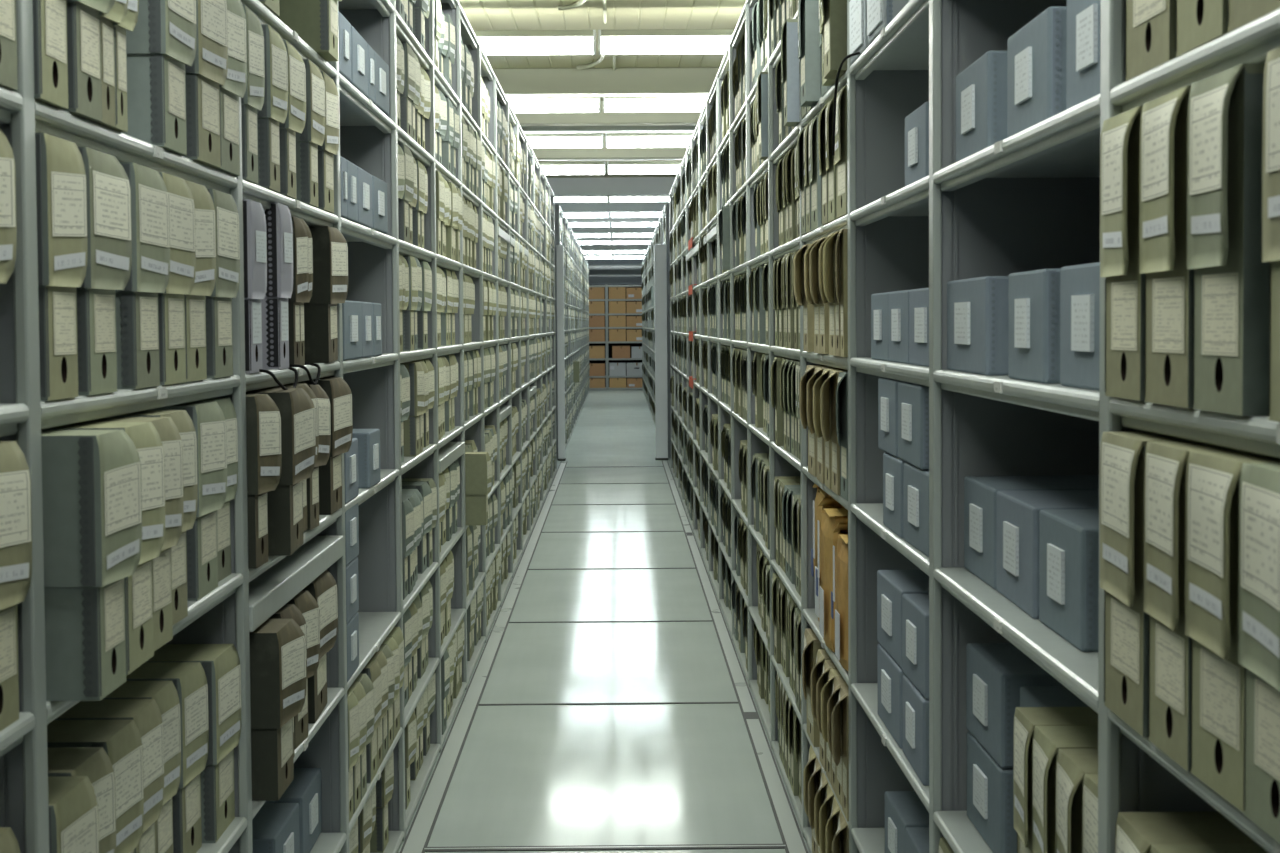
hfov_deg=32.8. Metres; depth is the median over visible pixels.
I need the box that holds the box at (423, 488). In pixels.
[402,482,431,573]
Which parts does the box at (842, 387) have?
lid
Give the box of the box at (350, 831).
[349,831,350,852]
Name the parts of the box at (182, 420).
lid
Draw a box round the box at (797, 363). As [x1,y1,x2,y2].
[796,361,799,458]
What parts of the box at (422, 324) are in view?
lid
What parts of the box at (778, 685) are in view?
lid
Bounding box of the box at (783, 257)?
[781,257,784,346]
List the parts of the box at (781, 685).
lid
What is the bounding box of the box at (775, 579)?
[772,573,780,662]
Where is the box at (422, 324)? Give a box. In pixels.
[417,261,431,348]
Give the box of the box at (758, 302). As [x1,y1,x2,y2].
[754,266,765,343]
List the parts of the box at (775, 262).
lid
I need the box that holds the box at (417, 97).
[412,50,419,140]
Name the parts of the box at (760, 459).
lid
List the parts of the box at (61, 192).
lid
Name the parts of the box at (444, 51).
lid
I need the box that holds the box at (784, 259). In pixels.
[783,254,787,347]
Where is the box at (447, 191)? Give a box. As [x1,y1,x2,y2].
[441,178,449,256]
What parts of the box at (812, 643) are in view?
lid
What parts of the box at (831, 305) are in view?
lid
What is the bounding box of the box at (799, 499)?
[797,498,800,596]
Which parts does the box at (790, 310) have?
lid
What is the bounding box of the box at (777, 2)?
[774,0,780,46]
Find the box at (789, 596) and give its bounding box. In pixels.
[788,593,792,690]
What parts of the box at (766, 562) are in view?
lid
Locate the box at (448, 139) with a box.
[442,97,453,172]
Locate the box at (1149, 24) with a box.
[1125,0,1175,80]
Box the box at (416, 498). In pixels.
[402,492,421,586]
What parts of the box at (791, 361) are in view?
lid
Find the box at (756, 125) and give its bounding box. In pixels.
[755,91,760,168]
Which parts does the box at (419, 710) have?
lid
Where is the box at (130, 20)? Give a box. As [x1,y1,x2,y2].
[108,0,138,131]
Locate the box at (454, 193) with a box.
[446,182,458,259]
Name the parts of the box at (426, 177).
lid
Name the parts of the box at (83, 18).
lid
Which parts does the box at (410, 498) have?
lid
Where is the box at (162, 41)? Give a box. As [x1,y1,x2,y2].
[121,0,196,154]
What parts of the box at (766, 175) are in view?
lid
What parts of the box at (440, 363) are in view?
lid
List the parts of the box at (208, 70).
lid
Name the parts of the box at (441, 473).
lid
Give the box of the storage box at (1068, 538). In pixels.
[1039,509,1098,651]
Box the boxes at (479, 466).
[443,13,768,698]
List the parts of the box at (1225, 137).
lid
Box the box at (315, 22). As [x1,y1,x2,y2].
[277,0,341,60]
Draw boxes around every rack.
[0,0,556,852]
[554,204,589,459]
[589,284,641,389]
[642,204,670,458]
[669,0,1279,852]
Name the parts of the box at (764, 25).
lid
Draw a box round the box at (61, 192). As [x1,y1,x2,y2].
[35,133,86,400]
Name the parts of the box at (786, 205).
lid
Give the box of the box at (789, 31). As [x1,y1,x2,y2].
[781,19,798,125]
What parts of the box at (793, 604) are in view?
lid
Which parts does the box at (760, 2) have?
lid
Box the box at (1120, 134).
[1100,106,1145,400]
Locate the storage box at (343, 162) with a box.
[340,156,347,218]
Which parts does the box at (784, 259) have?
lid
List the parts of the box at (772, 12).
lid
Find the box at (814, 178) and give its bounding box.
[809,115,822,229]
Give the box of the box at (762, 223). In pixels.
[760,179,764,254]
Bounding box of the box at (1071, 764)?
[1055,748,1097,852]
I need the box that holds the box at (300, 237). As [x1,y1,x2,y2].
[288,216,308,364]
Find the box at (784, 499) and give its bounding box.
[782,485,800,578]
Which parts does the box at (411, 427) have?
lid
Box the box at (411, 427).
[400,362,424,456]
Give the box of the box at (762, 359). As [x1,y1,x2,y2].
[761,354,765,432]
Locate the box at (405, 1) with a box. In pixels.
[404,0,406,23]
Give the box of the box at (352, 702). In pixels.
[347,691,359,821]
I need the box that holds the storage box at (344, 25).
[338,11,350,81]
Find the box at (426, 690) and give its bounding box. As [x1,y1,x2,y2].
[419,687,427,769]
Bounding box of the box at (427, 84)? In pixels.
[421,66,430,148]
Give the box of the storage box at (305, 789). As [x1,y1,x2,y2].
[265,768,321,852]
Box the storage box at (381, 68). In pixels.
[373,51,388,115]
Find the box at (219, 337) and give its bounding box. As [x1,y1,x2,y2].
[205,189,239,377]
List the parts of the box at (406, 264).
lid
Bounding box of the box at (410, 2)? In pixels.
[408,0,415,32]
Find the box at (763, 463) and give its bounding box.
[760,462,768,540]
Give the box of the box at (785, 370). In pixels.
[783,359,795,452]
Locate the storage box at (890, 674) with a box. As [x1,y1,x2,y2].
[877,643,903,748]
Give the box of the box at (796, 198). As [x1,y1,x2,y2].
[795,145,798,237]
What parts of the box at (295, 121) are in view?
lid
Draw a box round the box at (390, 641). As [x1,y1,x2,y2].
[381,637,399,749]
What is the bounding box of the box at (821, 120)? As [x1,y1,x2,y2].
[818,104,829,224]
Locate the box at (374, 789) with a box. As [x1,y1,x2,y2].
[366,784,375,852]
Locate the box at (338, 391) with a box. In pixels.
[298,377,352,514]
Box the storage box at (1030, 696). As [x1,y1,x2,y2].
[1020,686,1088,706]
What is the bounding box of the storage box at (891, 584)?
[877,570,928,667]
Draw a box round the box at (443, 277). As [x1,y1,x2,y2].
[438,267,444,346]
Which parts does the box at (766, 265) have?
lid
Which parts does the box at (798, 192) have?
lid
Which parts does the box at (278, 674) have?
lid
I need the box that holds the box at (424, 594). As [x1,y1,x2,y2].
[417,584,429,678]
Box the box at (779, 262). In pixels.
[776,257,783,346]
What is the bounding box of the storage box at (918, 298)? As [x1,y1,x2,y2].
[909,288,928,366]
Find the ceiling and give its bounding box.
[459,0,745,198]
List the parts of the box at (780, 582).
lid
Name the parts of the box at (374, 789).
lid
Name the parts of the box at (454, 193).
lid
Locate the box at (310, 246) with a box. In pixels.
[299,218,312,364]
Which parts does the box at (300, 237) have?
lid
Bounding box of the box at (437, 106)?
[435,86,439,129]
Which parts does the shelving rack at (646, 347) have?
panel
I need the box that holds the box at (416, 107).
[415,70,420,109]
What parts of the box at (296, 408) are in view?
lid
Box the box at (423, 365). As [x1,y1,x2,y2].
[410,361,428,452]
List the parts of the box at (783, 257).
lid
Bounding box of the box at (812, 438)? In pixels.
[800,365,829,476]
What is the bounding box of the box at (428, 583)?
[425,580,432,667]
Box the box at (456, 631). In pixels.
[455,631,456,663]
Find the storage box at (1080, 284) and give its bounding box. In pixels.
[1060,262,1099,390]
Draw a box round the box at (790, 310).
[786,252,793,348]
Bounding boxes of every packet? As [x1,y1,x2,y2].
[811,484,831,620]
[816,498,847,652]
[831,522,847,670]
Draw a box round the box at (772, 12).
[768,0,775,54]
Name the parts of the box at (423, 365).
lid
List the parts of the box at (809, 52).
lid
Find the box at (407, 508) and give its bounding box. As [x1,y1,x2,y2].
[402,499,413,599]
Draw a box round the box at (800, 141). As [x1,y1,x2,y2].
[797,127,805,234]
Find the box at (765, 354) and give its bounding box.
[763,354,768,432]
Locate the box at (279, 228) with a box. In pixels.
[261,203,292,368]
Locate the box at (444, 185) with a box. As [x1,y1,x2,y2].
[441,185,444,220]
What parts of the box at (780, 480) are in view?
lid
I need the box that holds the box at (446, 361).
[438,356,449,434]
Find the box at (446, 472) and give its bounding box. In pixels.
[441,467,449,544]
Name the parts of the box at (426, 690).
lid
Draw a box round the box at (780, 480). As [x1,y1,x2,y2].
[778,479,800,567]
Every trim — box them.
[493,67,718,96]
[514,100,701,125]
[521,125,695,132]
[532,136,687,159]
[538,159,682,160]
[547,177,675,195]
[554,199,668,212]
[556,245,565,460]
[566,213,659,222]
[571,222,655,233]
[576,233,651,240]
[580,244,648,250]
[584,250,645,255]
[589,265,641,268]
[589,275,641,276]
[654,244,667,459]
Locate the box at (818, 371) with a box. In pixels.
[807,367,839,483]
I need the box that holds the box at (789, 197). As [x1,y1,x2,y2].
[785,148,795,241]
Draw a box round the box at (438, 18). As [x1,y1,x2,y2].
[434,0,441,67]
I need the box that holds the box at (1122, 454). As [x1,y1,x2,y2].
[1100,431,1193,736]
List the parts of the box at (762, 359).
lid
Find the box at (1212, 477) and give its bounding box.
[1185,451,1279,812]
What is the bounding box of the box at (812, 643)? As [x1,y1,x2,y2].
[802,628,824,746]
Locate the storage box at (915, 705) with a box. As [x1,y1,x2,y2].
[903,674,928,785]
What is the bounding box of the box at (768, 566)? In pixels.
[766,565,769,650]
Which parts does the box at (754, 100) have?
lid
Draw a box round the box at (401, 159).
[397,143,404,198]
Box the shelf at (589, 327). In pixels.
[589,327,604,328]
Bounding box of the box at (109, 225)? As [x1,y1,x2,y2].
[76,147,131,394]
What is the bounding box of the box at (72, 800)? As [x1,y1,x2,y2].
[48,776,98,852]
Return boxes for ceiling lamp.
[474,30,595,54]
[507,97,600,112]
[524,133,603,147]
[539,161,605,174]
[554,196,607,203]
[564,213,608,219]
[569,222,609,228]
[574,233,610,238]
[578,241,611,245]
[583,250,611,253]
[585,256,612,259]
[598,29,733,54]
[603,96,707,112]
[605,132,693,147]
[607,161,681,174]
[609,196,668,203]
[610,212,661,219]
[611,222,657,228]
[612,233,652,238]
[612,241,649,245]
[613,250,646,254]
[613,256,643,259]
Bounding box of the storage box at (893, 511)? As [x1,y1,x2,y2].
[883,452,905,538]
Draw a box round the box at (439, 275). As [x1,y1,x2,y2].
[437,266,442,346]
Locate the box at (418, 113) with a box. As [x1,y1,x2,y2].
[415,66,424,145]
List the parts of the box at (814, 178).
lid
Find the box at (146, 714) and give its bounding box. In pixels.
[54,699,163,852]
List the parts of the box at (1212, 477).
lid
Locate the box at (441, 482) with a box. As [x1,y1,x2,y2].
[439,474,444,531]
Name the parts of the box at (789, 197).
lid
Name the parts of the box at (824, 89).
lid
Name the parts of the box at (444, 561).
lid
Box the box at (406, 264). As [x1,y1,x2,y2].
[400,255,408,350]
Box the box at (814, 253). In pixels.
[809,237,828,353]
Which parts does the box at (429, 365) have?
lid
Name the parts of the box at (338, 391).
lid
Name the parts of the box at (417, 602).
lid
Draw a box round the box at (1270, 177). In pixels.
[1262,47,1279,421]
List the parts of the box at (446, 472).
lid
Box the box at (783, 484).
[780,482,800,573]
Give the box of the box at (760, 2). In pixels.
[758,0,764,70]
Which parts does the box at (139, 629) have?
lid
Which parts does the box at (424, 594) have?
lid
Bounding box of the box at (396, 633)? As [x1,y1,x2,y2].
[387,627,403,740]
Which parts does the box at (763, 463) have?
lid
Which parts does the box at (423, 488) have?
lid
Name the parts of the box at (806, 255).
lid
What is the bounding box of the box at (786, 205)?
[783,152,788,242]
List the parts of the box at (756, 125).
lid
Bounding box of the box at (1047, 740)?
[1032,725,1097,852]
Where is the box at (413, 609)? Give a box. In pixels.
[408,602,417,699]
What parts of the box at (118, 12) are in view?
lid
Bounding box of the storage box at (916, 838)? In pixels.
[905,827,928,852]
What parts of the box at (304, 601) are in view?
lid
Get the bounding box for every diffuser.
[477,37,592,54]
[526,137,601,147]
[541,165,603,174]
[554,197,606,201]
[564,214,607,217]
[569,223,608,226]
[574,234,609,236]
[578,242,610,244]
[601,36,731,53]
[609,165,680,173]
[610,197,668,201]
[611,213,660,216]
[612,223,656,226]
[613,234,652,236]
[613,241,649,243]
[614,251,645,252]
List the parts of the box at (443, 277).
lid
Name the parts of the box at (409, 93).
lid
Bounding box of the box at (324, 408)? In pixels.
[307,385,330,529]
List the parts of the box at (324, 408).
lid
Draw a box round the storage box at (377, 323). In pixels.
[372,303,381,355]
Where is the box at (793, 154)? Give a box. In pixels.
[791,150,795,238]
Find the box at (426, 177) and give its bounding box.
[420,162,427,248]
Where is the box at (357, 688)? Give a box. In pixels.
[347,682,366,813]
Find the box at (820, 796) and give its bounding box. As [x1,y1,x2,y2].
[814,772,827,845]
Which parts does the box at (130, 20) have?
lid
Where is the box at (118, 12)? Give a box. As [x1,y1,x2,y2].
[94,0,127,126]
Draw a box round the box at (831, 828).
[825,796,840,852]
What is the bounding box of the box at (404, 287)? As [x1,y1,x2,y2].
[399,254,405,351]
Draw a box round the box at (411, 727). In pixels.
[405,712,416,809]
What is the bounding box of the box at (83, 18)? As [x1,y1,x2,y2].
[61,0,114,121]
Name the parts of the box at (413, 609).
lid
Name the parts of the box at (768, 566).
lid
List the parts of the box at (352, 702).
lid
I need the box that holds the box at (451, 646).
[446,639,453,719]
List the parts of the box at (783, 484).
lid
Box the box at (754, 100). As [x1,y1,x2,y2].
[753,100,756,169]
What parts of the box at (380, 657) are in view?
lid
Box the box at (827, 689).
[821,669,841,793]
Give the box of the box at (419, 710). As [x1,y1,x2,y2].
[410,693,423,779]
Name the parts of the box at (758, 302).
lid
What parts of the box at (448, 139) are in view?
lid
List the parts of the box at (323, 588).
lid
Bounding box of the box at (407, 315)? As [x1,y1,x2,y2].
[402,256,417,350]
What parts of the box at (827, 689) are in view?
lid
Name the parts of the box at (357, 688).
lid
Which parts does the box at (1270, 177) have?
lid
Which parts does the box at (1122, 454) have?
lid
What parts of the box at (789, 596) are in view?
lid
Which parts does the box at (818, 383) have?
lid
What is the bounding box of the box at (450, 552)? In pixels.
[449,550,453,625]
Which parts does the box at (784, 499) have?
lid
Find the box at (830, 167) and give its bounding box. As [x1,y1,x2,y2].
[825,97,837,221]
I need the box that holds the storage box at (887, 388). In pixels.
[878,378,903,457]
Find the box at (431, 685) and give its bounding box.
[423,672,435,755]
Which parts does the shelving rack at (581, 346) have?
panel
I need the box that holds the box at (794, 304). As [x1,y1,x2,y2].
[792,251,797,348]
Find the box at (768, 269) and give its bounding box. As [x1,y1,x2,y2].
[768,269,768,302]
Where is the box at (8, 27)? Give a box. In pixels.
[0,0,17,89]
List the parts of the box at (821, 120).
lid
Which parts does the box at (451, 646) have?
lid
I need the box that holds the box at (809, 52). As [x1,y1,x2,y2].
[798,0,820,106]
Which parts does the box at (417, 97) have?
lid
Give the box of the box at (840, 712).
[831,686,848,821]
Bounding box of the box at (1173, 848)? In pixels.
[1150,844,1268,852]
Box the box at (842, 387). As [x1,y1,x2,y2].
[836,372,847,500]
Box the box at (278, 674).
[249,619,306,800]
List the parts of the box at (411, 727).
lid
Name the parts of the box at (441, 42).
lid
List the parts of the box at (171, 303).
lid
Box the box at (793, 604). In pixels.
[789,598,797,697]
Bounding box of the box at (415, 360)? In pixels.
[415,360,427,447]
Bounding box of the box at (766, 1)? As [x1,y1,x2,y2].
[765,0,767,28]
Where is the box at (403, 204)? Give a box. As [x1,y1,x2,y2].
[398,144,413,242]
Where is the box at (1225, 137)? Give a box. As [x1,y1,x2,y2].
[1187,63,1269,415]
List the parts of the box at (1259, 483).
lid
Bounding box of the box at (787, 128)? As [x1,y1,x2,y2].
[785,126,790,137]
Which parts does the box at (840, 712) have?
lid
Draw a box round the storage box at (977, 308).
[947,276,1008,375]
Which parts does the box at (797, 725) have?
lid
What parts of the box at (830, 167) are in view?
lid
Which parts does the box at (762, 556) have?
lid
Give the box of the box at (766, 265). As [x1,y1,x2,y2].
[762,262,768,344]
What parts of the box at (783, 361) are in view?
lid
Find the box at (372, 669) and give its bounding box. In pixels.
[360,659,381,782]
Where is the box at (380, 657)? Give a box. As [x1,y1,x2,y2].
[370,651,387,770]
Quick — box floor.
[398,389,810,852]
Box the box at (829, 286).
[823,231,840,356]
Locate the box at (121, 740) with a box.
[47,720,143,852]
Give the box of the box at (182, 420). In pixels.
[111,410,197,624]
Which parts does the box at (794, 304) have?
lid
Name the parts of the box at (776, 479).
lid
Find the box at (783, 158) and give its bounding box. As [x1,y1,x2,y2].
[783,158,785,243]
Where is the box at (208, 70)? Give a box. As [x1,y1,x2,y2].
[181,0,227,167]
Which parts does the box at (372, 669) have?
lid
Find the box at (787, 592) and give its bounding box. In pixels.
[786,592,788,642]
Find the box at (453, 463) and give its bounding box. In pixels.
[451,462,456,535]
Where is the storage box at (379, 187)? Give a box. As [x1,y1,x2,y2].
[371,175,387,233]
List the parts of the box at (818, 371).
lid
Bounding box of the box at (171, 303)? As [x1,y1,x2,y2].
[158,172,195,384]
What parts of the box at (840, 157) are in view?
lid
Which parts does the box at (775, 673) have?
lid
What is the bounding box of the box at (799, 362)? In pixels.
[798,362,800,460]
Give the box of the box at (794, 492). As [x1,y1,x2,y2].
[792,491,800,584]
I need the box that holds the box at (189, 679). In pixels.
[126,662,208,852]
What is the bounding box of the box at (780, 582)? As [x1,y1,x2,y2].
[778,579,782,666]
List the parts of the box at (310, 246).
lid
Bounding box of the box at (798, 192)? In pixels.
[797,176,799,236]
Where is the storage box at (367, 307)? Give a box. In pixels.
[361,302,372,357]
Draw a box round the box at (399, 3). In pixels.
[396,0,403,19]
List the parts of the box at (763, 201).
lid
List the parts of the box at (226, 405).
lid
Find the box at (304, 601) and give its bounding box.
[286,591,319,748]
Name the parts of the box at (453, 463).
lid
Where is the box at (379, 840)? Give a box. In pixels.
[370,752,393,852]
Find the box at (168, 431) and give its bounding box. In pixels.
[84,417,183,650]
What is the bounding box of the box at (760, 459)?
[758,457,768,534]
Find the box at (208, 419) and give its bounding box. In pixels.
[149,402,226,600]
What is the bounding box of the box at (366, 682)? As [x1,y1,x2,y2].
[354,674,374,799]
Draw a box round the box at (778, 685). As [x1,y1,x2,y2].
[777,675,781,761]
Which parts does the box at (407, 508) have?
lid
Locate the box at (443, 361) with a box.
[438,357,445,436]
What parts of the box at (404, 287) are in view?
lid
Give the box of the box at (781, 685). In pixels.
[780,679,784,768]
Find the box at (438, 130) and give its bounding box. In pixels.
[435,88,440,159]
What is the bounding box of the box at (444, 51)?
[439,15,447,74]
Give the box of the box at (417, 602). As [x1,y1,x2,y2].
[412,597,422,691]
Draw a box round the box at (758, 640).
[755,629,763,698]
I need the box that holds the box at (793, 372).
[791,361,797,457]
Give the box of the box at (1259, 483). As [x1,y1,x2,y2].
[1238,463,1279,843]
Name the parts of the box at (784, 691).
lid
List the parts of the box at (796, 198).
lid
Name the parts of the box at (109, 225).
lid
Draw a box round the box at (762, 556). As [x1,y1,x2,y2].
[758,550,765,631]
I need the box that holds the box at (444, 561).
[442,559,447,638]
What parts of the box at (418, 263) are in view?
lid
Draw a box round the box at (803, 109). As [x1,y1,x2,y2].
[799,59,807,118]
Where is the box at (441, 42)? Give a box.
[438,9,443,69]
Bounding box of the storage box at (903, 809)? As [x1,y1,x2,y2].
[885,791,928,852]
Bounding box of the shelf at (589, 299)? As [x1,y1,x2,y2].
[589,299,604,300]
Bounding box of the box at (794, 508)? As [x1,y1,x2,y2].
[792,495,800,593]
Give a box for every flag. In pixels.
[688,237,692,250]
[688,284,696,295]
[689,331,692,340]
[689,376,695,388]
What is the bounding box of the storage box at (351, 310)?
[342,300,361,359]
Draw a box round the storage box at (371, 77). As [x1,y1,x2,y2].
[367,43,374,102]
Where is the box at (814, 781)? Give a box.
[808,758,821,852]
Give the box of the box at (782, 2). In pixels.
[780,0,785,28]
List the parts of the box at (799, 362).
lid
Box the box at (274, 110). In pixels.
[257,24,287,192]
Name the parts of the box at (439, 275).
lid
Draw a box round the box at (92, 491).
[41,430,141,700]
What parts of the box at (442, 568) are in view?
lid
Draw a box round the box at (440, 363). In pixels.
[438,358,443,440]
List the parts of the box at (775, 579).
lid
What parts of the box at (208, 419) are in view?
lid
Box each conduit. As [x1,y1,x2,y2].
[558,0,606,23]
[576,54,615,70]
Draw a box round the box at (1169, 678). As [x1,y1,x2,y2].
[1144,441,1242,771]
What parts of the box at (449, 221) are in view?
lid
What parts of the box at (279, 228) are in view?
lid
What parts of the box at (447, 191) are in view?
lid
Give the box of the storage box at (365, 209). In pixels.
[357,166,372,227]
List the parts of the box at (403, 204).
lid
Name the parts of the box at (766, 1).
lid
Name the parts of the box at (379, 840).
lid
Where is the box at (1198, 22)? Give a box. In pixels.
[1175,0,1228,56]
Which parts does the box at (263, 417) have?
lid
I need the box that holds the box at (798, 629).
[796,614,800,713]
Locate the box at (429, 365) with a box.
[421,359,434,446]
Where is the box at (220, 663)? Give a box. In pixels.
[145,644,240,842]
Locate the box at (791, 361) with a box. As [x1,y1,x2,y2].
[787,360,799,455]
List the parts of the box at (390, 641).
lid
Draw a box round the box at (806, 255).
[804,240,818,352]
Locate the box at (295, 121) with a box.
[279,40,305,198]
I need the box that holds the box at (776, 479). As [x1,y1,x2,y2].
[774,476,800,564]
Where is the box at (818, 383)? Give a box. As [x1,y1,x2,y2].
[813,369,844,488]
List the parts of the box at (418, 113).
lid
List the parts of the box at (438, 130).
lid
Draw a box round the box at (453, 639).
[450,634,455,709]
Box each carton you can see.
[589,287,604,298]
[589,301,604,313]
[589,316,604,326]
[589,329,604,341]
[589,346,604,358]
[589,363,604,375]
[589,378,604,387]
[609,287,625,298]
[609,301,625,313]
[609,316,625,326]
[609,329,625,341]
[609,363,625,375]
[609,378,625,387]
[612,346,629,357]
[626,287,641,298]
[626,302,641,312]
[626,316,641,326]
[627,330,641,340]
[627,362,641,375]
[627,378,641,387]
[631,346,641,357]
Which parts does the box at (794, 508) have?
lid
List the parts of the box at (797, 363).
lid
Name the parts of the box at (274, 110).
lid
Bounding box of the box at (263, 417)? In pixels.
[246,394,281,568]
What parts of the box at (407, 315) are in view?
lid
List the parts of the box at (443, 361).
lid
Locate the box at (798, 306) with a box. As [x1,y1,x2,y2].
[797,251,799,348]
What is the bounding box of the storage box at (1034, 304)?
[1008,269,1060,383]
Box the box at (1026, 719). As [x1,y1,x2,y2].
[1013,707,1097,852]
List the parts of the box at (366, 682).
lid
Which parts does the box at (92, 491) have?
lid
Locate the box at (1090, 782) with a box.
[1082,774,1097,852]
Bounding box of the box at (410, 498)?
[402,496,416,593]
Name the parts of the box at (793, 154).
lid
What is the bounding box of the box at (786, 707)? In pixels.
[784,693,790,784]
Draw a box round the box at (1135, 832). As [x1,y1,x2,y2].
[1115,811,1257,852]
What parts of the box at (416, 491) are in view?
lid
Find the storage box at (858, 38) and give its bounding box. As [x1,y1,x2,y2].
[849,0,869,63]
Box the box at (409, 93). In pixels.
[400,42,415,137]
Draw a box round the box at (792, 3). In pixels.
[789,0,795,18]
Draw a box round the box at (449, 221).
[444,187,450,256]
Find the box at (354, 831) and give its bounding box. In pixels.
[351,818,357,852]
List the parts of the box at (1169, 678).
lid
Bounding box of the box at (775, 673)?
[774,669,778,742]
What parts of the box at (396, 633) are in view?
lid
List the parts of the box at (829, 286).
lid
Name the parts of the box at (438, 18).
lid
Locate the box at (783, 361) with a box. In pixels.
[780,359,786,450]
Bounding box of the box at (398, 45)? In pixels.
[396,36,401,88]
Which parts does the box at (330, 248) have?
lid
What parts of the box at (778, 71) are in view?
lid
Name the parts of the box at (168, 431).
lid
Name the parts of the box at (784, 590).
lid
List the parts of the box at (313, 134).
lid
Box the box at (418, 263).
[414,257,421,349]
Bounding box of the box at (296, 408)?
[246,388,315,555]
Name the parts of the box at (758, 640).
lid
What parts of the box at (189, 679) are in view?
lid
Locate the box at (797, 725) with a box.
[794,715,801,804]
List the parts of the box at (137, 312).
lid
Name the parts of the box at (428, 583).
lid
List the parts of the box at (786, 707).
lid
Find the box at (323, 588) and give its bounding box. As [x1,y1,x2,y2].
[302,569,337,723]
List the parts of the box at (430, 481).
lid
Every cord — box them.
[259,367,297,389]
[289,362,320,384]
[832,52,859,155]
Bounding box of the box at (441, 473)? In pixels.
[440,472,445,551]
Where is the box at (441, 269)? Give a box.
[439,269,445,345]
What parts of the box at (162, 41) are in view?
lid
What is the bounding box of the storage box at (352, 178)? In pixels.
[346,160,357,222]
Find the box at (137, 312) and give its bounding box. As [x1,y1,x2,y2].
[115,162,169,388]
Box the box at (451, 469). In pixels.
[446,464,454,540]
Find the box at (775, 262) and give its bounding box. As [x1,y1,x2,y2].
[773,260,778,345]
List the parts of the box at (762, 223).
lid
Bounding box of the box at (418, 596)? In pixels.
[416,594,419,674]
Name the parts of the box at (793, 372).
lid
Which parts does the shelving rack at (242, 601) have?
panel, shelf, shelf, shelf, shelf, shelf, shelf, panel, shelf, shelf, shelf, shelf, shelf, pull out shelf, shelf, panel, shelf, panel, shelf, shelf, shelf, shelf, shelf, shelf, shelf, shelf, shelf, shelf, panel, shelf, shelf, shelf, shelf, shelf, shelf, shelf, panel, shelf, shelf, shelf, shelf, shelf, pull out shelf, shelf, shelf, shelf, shelf, panel, shelf, shelf, shelf, shelf, shelf, shelf, shelf, panel, shelf, shelf, shelf, shelf, shelf, shelf, shelf, shelf, shelf, panel, shelf, pull out shelf, pull out shelf, panel, pull out shelf, panel, pull out shelf, pull out shelf, panel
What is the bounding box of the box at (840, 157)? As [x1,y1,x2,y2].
[834,85,846,217]
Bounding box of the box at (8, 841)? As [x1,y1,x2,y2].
[0,827,20,852]
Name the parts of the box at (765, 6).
lid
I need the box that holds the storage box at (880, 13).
[867,0,909,43]
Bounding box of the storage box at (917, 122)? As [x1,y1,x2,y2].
[905,101,928,185]
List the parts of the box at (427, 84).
lid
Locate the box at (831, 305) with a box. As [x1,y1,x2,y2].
[819,233,834,355]
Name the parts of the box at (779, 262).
lid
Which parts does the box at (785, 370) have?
lid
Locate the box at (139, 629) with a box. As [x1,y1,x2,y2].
[41,422,164,674]
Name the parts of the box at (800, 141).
lid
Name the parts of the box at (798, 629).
lid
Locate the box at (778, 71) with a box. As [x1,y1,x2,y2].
[775,58,784,145]
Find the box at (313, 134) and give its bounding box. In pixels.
[296,59,324,206]
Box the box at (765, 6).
[765,6,767,47]
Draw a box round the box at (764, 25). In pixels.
[763,0,767,65]
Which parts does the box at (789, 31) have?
lid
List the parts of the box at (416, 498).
lid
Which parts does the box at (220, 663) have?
lid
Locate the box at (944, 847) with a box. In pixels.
[939,837,953,852]
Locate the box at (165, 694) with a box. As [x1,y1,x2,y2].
[103,681,180,852]
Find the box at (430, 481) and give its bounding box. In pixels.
[402,478,436,566]
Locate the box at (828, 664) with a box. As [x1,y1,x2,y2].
[816,660,836,783]
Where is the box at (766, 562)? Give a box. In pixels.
[762,557,769,639]
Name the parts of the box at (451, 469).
lid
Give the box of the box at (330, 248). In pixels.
[304,226,347,362]
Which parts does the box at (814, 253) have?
lid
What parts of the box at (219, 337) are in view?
lid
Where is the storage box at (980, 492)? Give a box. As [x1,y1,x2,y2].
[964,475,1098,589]
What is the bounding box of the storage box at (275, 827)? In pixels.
[252,803,299,852]
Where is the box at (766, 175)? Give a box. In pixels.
[764,172,768,252]
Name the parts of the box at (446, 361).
lid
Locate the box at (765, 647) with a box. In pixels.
[765,647,768,704]
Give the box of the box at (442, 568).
[440,562,445,645]
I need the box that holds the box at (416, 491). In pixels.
[402,489,423,581]
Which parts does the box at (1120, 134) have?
lid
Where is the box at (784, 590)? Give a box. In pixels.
[780,583,788,676]
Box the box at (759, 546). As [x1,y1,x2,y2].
[757,546,761,580]
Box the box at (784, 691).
[783,686,787,777]
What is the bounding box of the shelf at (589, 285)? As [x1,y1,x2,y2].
[589,285,604,286]
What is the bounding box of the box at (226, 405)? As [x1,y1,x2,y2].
[192,398,237,581]
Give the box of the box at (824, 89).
[819,6,831,96]
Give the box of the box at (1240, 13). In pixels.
[1227,0,1279,31]
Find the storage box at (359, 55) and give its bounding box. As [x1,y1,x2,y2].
[350,26,367,96]
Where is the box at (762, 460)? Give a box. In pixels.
[762,460,768,498]
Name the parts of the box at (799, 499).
lid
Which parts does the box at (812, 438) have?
lid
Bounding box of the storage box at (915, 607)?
[902,594,928,698]
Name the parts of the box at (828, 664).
lid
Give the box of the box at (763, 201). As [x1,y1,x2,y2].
[762,178,765,252]
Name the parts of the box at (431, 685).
lid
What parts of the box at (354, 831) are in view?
lid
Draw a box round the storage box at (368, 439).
[352,429,380,487]
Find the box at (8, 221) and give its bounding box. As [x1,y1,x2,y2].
[0,129,16,283]
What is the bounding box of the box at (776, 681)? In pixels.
[775,673,777,717]
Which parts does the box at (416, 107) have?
lid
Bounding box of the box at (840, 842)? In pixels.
[832,810,848,852]

